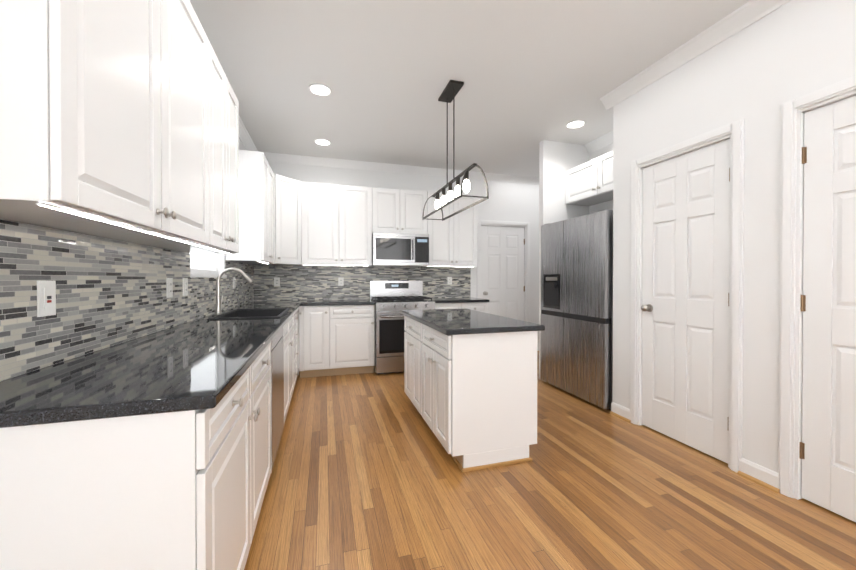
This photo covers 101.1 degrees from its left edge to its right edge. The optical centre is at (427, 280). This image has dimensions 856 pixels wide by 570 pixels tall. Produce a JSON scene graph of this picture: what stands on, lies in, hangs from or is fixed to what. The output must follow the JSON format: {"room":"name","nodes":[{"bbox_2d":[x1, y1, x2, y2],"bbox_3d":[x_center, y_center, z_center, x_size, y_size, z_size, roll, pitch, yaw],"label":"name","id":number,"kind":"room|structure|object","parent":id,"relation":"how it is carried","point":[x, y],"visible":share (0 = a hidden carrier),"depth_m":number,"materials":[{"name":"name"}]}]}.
{"room":"kitchen","nodes":[
{"label":"kitchen","id":0,"kind":"room"},
{"bbox_2d":[0,139,251,380],"bbox_3d":[-1.374,-0.218,1.300,0.120,2.830,7.020,0,0,-16],"label":"wall","id":1,"kind":"structure","parent":0,"point":[241,146],"depth_m":1.83,"materials":[{"name":"white paint"}]},
{"bbox_2d":[0,0,215,247],"bbox_3d":[-1.128,-0.700,1.264,0.327,1.044,1.117,0,0,-16],"label":"upper cabinet","id":2,"kind":"object","parent":1,"relation":"attached to","point":[124,112],"depth_m":0.99,"materials":[{"name":"white paint"}]},
{"bbox_2d":[0,220,253,380],"bbox_3d":[-1.696,0.044,2.629,0.007,0.458,4.048,0,0,-16],"label":"backsplash","id":3,"kind":"structure","parent":1,"relation":"attached to","point":[109,292],"depth_m":1.36,"materials":[{"name":"tile"}]},
{"bbox_2d":[37,281,55,316],"bbox_3d":[-1.255,0.058,1.161,0.011,0.116,0.072,0,0,-16],"label":"electrical outlet plate","id":4,"kind":"object","parent":3,"relation":"attached to","point":[46,298],"depth_m":1.15,"materials":[{"name":"white plastic"}]},
{"bbox_2d":[166,278,172,297],"bbox_3d":[-1.526,0.042,2.081,0.009,0.116,0.072,0,0,-16],"label":"electrical outlet plate","id":5,"kind":"object","parent":3,"relation":"attached to","point":[169,281],"depth_m":2.07,"materials":[{"name":"white plastic"}]},
{"bbox_2d":[183,278,187,295],"bbox_3d":[-1.596,0.040,2.316,0.009,0.116,0.072,0,0,-16],"label":"electrical outlet plate","id":6,"kind":"object","parent":3,"relation":"attached to","point":[185,280],"depth_m":2.31,"materials":[{"name":"white plastic"}]},
{"bbox_2d":[161,56,243,255],"bbox_3d":[-1.352,-0.705,2.025,0.327,1.044,0.717,0,0,-16],"label":"upper cabinet","id":7,"kind":"object","parent":1,"relation":"attached to","point":[229,186],"depth_m":2.14,"materials":[{"name":"white paint"}]},
{"bbox_2d":[189,253,226,277],"bbox_3d":[-1.810,-0.569,2.827,0.128,1.088,0.900,0,0,-16],"label":"window","id":8,"kind":"structure","parent":1,"relation":"in","point":[207,265],"depth_m":2.94,"materials":[{"name":"white glass"}]},
{"bbox_2d":[239,116,257,150],"bbox_3d":[-1.262,-1.585,1.261,0.078,0.095,6.900,0,0,-16],"label":"crown molding","id":9,"kind":"structure","parent":1,"relation":"attached to","point":[244,136],"depth_m":3.96,"materials":[{"name":"white paint"}]},
{"bbox_2d":[226,150,279,263],"bbox_3d":[-1.816,-0.717,3.715,0.390,1.044,0.767,0,0,-16],"label":"upper cabinet","id":10,"kind":"object","parent":1,"relation":"attached to","point":[261,185],"depth_m":3.38,"materials":[{"name":"white paint"}]},
{"bbox_2d":[249,175,302,265],"bbox_3d":[-1.882,-0.721,4.330,0.612,1.044,0.670,0,0,-16],"label":"upper cabinet","id":11,"kind":"object","parent":1,"relation":"attached to","point":[290,189],"depth_m":4.26,"materials":[{"name":"white paint"}]},
{"bbox_2d":[36,203,442,266],"bbox_3d":[-0.095,-0.187,2.975,2.740,0.003,3.750,0,0,-16],"label":"led strip","id":12,"kind":"object","parent":11,"relation":"attached to","point":[51,207],"visible":0.98,"depth_m":1.12,"materials":[{"name":"white plastic"}]},
{"bbox_2d":[262,162,538,345],"bbox_3d":[0.170,-0.246,5.351,5.130,2.830,0.120,0,0,-16],"label":"wall","id":13,"kind":"structure","parent":0,"point":[510,201],"depth_m":5.46,"materials":[{"name":"white paint"}]},
{"bbox_2d":[301,182,376,265],"bbox_3d":[-1.183,-0.724,4.713,0.949,1.044,0.327,0,0,-16],"label":"upper cabinet","id":14,"kind":"object","parent":13,"relation":"attached to","point":[340,224],"depth_m":4.55,"materials":[{"name":"white paint"}]},
{"bbox_2d":[254,265,470,300],"bbox_3d":[-0.804,0.028,4.998,3.040,0.458,0.007,0,0,-16],"label":"backsplash","id":15,"kind":"structure","parent":13,"relation":"attached to","point":[308,282],"depth_m":4.89,"materials":[{"name":"tile"}]},
{"bbox_2d":[274,277,279,285],"bbox_3d":[-1.991,0.014,4.639,0.072,0.116,0.009,0,0,-16],"label":"electrical outlet plate","id":16,"kind":"object","parent":15,"relation":"attached to","point":[276,279],"depth_m":4.64,"materials":[{"name":"white plastic"}]},
{"bbox_2d":[338,277,343,285],"bbox_3d":[-1.205,0.013,4.871,0.072,0.116,0.009,0,0,-16],"label":"electrical outlet plate","id":17,"kind":"object","parent":15,"relation":"attached to","point":[340,279],"depth_m":4.87,"materials":[{"name":"white plastic"}]},
{"bbox_2d":[447,277,451,284],"bbox_3d":[0.330,-0.001,5.322,0.072,0.116,0.009,0,0,-16],"label":"electrical outlet plate","id":18,"kind":"object","parent":15,"relation":"attached to","point":[449,279],"depth_m":5.32,"materials":[{"name":"white plastic"}]},
{"bbox_2d":[263,152,538,184],"bbox_3d":[0.184,-1.613,5.242,4.920,0.095,0.078,0,0,-16],"label":"crown molding","id":19,"kind":"structure","parent":13,"relation":"attached to","point":[271,157],"depth_m":5.02,"materials":[{"name":"white paint"}]},
{"bbox_2d":[377,188,428,233],"bbox_3d":[-0.421,-0.942,4.936,0.763,0.611,0.327,0,0,-16],"label":"upper cabinet","id":20,"kind":"object","parent":13,"relation":"attached to","point":[398,210],"depth_m":4.79,"materials":[{"name":"white paint"}]},
{"bbox_2d":[372,232,428,266],"bbox_3d":[-0.401,-0.418,4.870,0.757,0.428,0.472,0,0,-16],"label":"microwave","id":21,"kind":"object","parent":20,"relation":"attached to","point":[400,250],"visible":0.98,"depth_m":4.69,"materials":[{"name":"silver metal"}]},
{"bbox_2d":[429,191,476,266],"bbox_3d":[0.279,-0.727,5.144,0.822,1.044,0.327,0,0,-16],"label":"upper cabinet","id":22,"kind":"object","parent":13,"relation":"attached to","point":[453,240],"depth_m":5.00,"materials":[{"name":"white paint"}]},
{"bbox_2d":[481,226,524,320],"bbox_3d":[1.208,0.146,5.597,0.787,2.018,0.110,0,0,-16],"label":"back door","id":23,"kind":"structure","parent":13,"relation":"in","point":[502,272],"depth_m":5.61,"materials":[{"name":"white paint"}]},
{"bbox_2d":[476,220,529,321],"bbox_3d":[1.188,0.110,5.638,0.940,2.114,0.129,0,0,-16],"label":"door frame","id":24,"kind":"structure","parent":13,"relation":"attached to","point":[524,225],"depth_m":5.68,"materials":[{"name":"white paint"}]},
{"bbox_2d":[189,0,749,177],"bbox_3d":[1.103,-1.677,1.957,5.250,0.080,7.140,0,0,-16],"label":"ceiling","id":25,"kind":"structure","parent":0,"point":[531,74],"depth_m":2.71,"materials":[{"name":"white paint"}]},
{"bbox_2d":[308,83,331,95],"bbox_3d":[-0.926,-1.641,3.028,0.195,0.007,0.195,0,0,29],"label":"recessed light","id":26,"kind":"object","parent":25,"relation":"in","point":[318,89],"depth_m":3.01,"materials":[{"name":"white paint"}]},
{"bbox_2d":[314,139,330,145],"bbox_3d":[-1.253,-1.649,4.193,0.195,0.007,0.195,0,0,29],"label":"recessed light","id":27,"kind":"object","parent":25,"relation":"in","point":[324,142],"depth_m":4.19,"materials":[{"name":"white paint"}]},
{"bbox_2d":[422,80,488,220],"bbox_3d":[0.195,-1.124,3.048,0.215,1.039,1.049,0,0,-16],"label":"pendant light","id":28,"kind":"object","parent":25,"relation":"hanging from","point":[451,90],"visible":1,"depth_m":2.96,"materials":[{"name":"black metal"}]},
{"bbox_2d":[566,120,585,128],"bbox_3d":[1.553,-1.645,3.705,0.195,0.007,0.195,0,0,29],"label":"recessed light","id":29,"kind":"object","parent":25,"relation":"in","point":[576,123],"depth_m":3.70,"materials":[{"name":"white paint"}]},
{"bbox_2d":[244,352,855,569],"bbox_3d":[1.103,1.222,1.977,5.250,0.060,7.140,0,0,-16],"label":"floor","id":30,"kind":"structure","parent":0,"point":[367,473],"depth_m":1.89,"materials":[{"name":"brown wood"}]},
{"bbox_2d":[0,342,270,569],"bbox_3d":[-1.013,0.758,1.359,0.597,0.878,1.154,0,0,-16],"label":"base cabinet","id":31,"kind":"object","parent":30,"relation":"on","point":[182,490],"depth_m":0.85,"materials":[{"name":"white paint"}]},
{"bbox_2d":[0,300,303,427],"bbox_3d":[-1.399,0.291,2.726,0.630,0.035,4.031,0,0,-16],"label":"countertop","id":32,"kind":"structure","parent":31,"relation":"on","point":[204,362],"depth_m":1.06,"materials":[{"name":"stone"}]},
{"bbox_2d":[214,268,252,313],"bbox_3d":[-1.601,0.082,2.916,0.287,0.379,0.098,0,0,-16],"label":"faucet","id":33,"kind":"object","parent":32,"relation":"on","point":[219,301],"visible":0.98,"depth_m":2.86,"materials":[{"name":"silver metal"}]},
{"bbox_2d":[208,308,289,319],"bbox_3d":[-1.436,0.383,2.923,0.471,0.239,0.796,0,0,-16],"label":"sink","id":34,"kind":"object","parent":32,"relation":"in","point":[258,313],"visible":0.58,"depth_m":3.23,"materials":[{"name":"black"}]},
{"bbox_2d":[271,327,283,469],"bbox_3d":[-1.235,0.754,2.207,0.555,0.874,0.595,0,0,-16],"label":"dishwasher","id":35,"kind":"object","parent":30,"relation":"on","point":[277,384],"visible":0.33,"depth_m":2.22,"materials":[{"name":"silver metal"}]},
{"bbox_2d":[283,309,299,404],"bbox_3d":[-1.660,0.743,3.558,0.597,0.878,0.525,0,0,-16],"label":"base cabinet","id":36,"kind":"object","parent":30,"relation":"on","point":[291,328],"depth_m":3.16,"materials":[{"name":"white paint"}]},
{"bbox_2d":[299,305,334,377],"bbox_3d":[-1.416,0.736,4.514,0.406,0.878,0.597,0,0,-16],"label":"base cabinet","id":37,"kind":"object","parent":30,"relation":"on","point":[316,323],"depth_m":4.24,"materials":[{"name":"white paint"}]},
{"bbox_2d":[304,299,374,305],"bbox_3d":[-1.161,0.278,4.563,0.864,0.035,0.641,0,0,-16],"label":"countertop","id":38,"kind":"structure","parent":37,"relation":"on","point":[335,301],"depth_m":4.36,"materials":[{"name":"stone"}]},
{"bbox_2d":[335,304,374,374],"bbox_3d":[-1.046,0.735,4.623,0.613,0.878,0.597,0,0,-16],"label":"base cabinet","id":39,"kind":"object","parent":30,"relation":"on","point":[336,339],"depth_m":4.36,"materials":[{"name":"white paint"}]},
{"bbox_2d":[370,281,434,373],"bbox_3d":[-0.354,0.589,4.729,0.764,1.170,0.738,0,0,-16],"label":"range","id":40,"kind":"object","parent":30,"relation":"on","point":[391,299],"visible":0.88,"depth_m":4.41,"materials":[{"name":"silver metal"}]},
{"bbox_2d":[435,302,486,312],"bbox_3d":[0.365,0.732,5.038,0.777,0.878,0.597,0,0,-16],"label":"base cabinet","id":41,"kind":"object","parent":30,"relation":"on","point":[477,306],"depth_m":4.77,"materials":[{"name":"white paint"}]},
{"bbox_2d":[430,297,488,302],"bbox_3d":[0.378,0.275,5.024,0.795,0.035,0.625,0,0,-16],"label":"countertop","id":42,"kind":"structure","parent":41,"relation":"on","point":[457,299],"depth_m":4.81,"materials":[{"name":"stone"}]},
{"bbox_2d":[404,316,536,471],"bbox_3d":[0.235,0.756,2.865,0.658,0.860,1.299,0,0,-16],"label":"kitchen island","id":43,"kind":"object","parent":30,"relation":"on","point":[473,398],"visible":0.98,"depth_m":2.28,"materials":[{"name":"white paint"}]},
{"bbox_2d":[400,309,544,334],"bbox_3d":[0.252,0.308,2.874,0.690,0.035,1.355,0,0,-16],"label":"island countertop","id":44,"kind":"structure","parent":43,"relation":"on","point":[455,321],"depth_m":2.49,"materials":[{"name":"stone"}]},
{"bbox_2d":[540,210,612,409],"bbox_3d":[1.759,0.267,3.711,0.710,1.827,0.979,0,0,-16],"label":"fridge","id":45,"kind":"object","parent":30,"relation":"on","point":[577,304],"visible":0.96,"depth_m":3.47,"materials":[{"name":"grey metal"}]},
{"bbox_2d":[539,140,588,378],"bbox_3d":[2.135,-0.239,4.412,1.650,2.830,0.080,0,0,-16],"label":"wall","id":46,"kind":"structure","parent":0,"point":[557,160],"depth_m":4.19,"materials":[{"name":"white paint"}]},
{"bbox_2d":[589,143,612,213],"bbox_3d":[2.189,-0.235,3.788,0.100,2.830,1.140,0,0,-16],"label":"wall","id":47,"kind":"structure","parent":0,"point":[608,205],"depth_m":4.13,"materials":[{"name":"white paint"}]},
{"bbox_2d":[565,150,612,205],"bbox_3d":[1.939,-1.110,3.762,0.380,0.400,1.039,0,0,-16],"label":"upper cabinet","id":48,"kind":"object","parent":47,"relation":"attached to","point":[589,183],"visible":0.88,"depth_m":3.85,"materials":[{"name":"white paint"}]},
{"bbox_2d":[584,131,612,153],"bbox_3d":[2.089,-1.603,3.802,0.078,0.095,1.045,0,0,-16],"label":"crown molding","id":49,"kind":"structure","parent":47,"relation":"attached to","point":[606,139],"depth_m":4.09,"materials":[{"name":"white paint"}]},
{"bbox_2d":[612,0,855,472],"bbox_3d":[2.326,-0.216,1.034,0.110,2.830,4.420,0,0,-16],"label":"wall","id":50,"kind":"structure","parent":0,"point":[756,75],"depth_m":2.11,"materials":[{"name":"white paint"}]},
{"bbox_2d":[537,346,779,492],"bbox_3d":[1.103,1.143,1.976,5.010,0.100,6.900,0,0,-16],"label":"baseboard","id":51,"kind":"structure","parent":50,"relation":"attached to","point":[760,475],"depth_m":2.10,"materials":[{"name":"white paint"}]},
{"bbox_2d":[641,139,729,462],"bbox_3d":[1.825,0.133,2.548,0.110,2.088,0.668,0,0,-16],"label":"pantry door","id":52,"kind":"structure","parent":50,"relation":"in","point":[685,298],"depth_m":2.52,"materials":[{"name":"white paint"}]},
{"bbox_2d":[630,119,743,472],"bbox_3d":[1.866,0.096,2.568,0.129,2.184,0.821,0,0,-16],"label":"door frame","id":53,"kind":"structure","parent":50,"relation":"attached to","point":[733,132],"depth_m":2.23,"materials":[{"name":"white paint"}]},
{"bbox_2d":[600,0,791,109],"bbox_3d":[2.225,-1.584,1.035,0.078,0.095,4.498,0,0,-16],"label":"crown molding","id":54,"kind":"structure","parent":50,"relation":"attached to","point":[750,12],"depth_m":2.39,"materials":[{"name":"white paint"}]},
{"bbox_2d":[778,76,855,499],"bbox_3d":[2.172,0.104,1.529,0.129,2.184,0.978,0,0,-16],"label":"door frame","id":55,"kind":"structure","parent":50,"relation":"attached to","point":[793,111],"depth_m":1.93,"materials":[{"name":"white paint"}]},
{"bbox_2d":[799,95,855,521],"bbox_3d":[2.126,0.140,1.523,0.110,2.088,0.825,0,0,-16],"label":"closet door","id":56,"kind":"structure","parent":50,"relation":"in","point":[827,453],"depth_m":1.81,"materials":[{"name":"white paint"}]}
]}

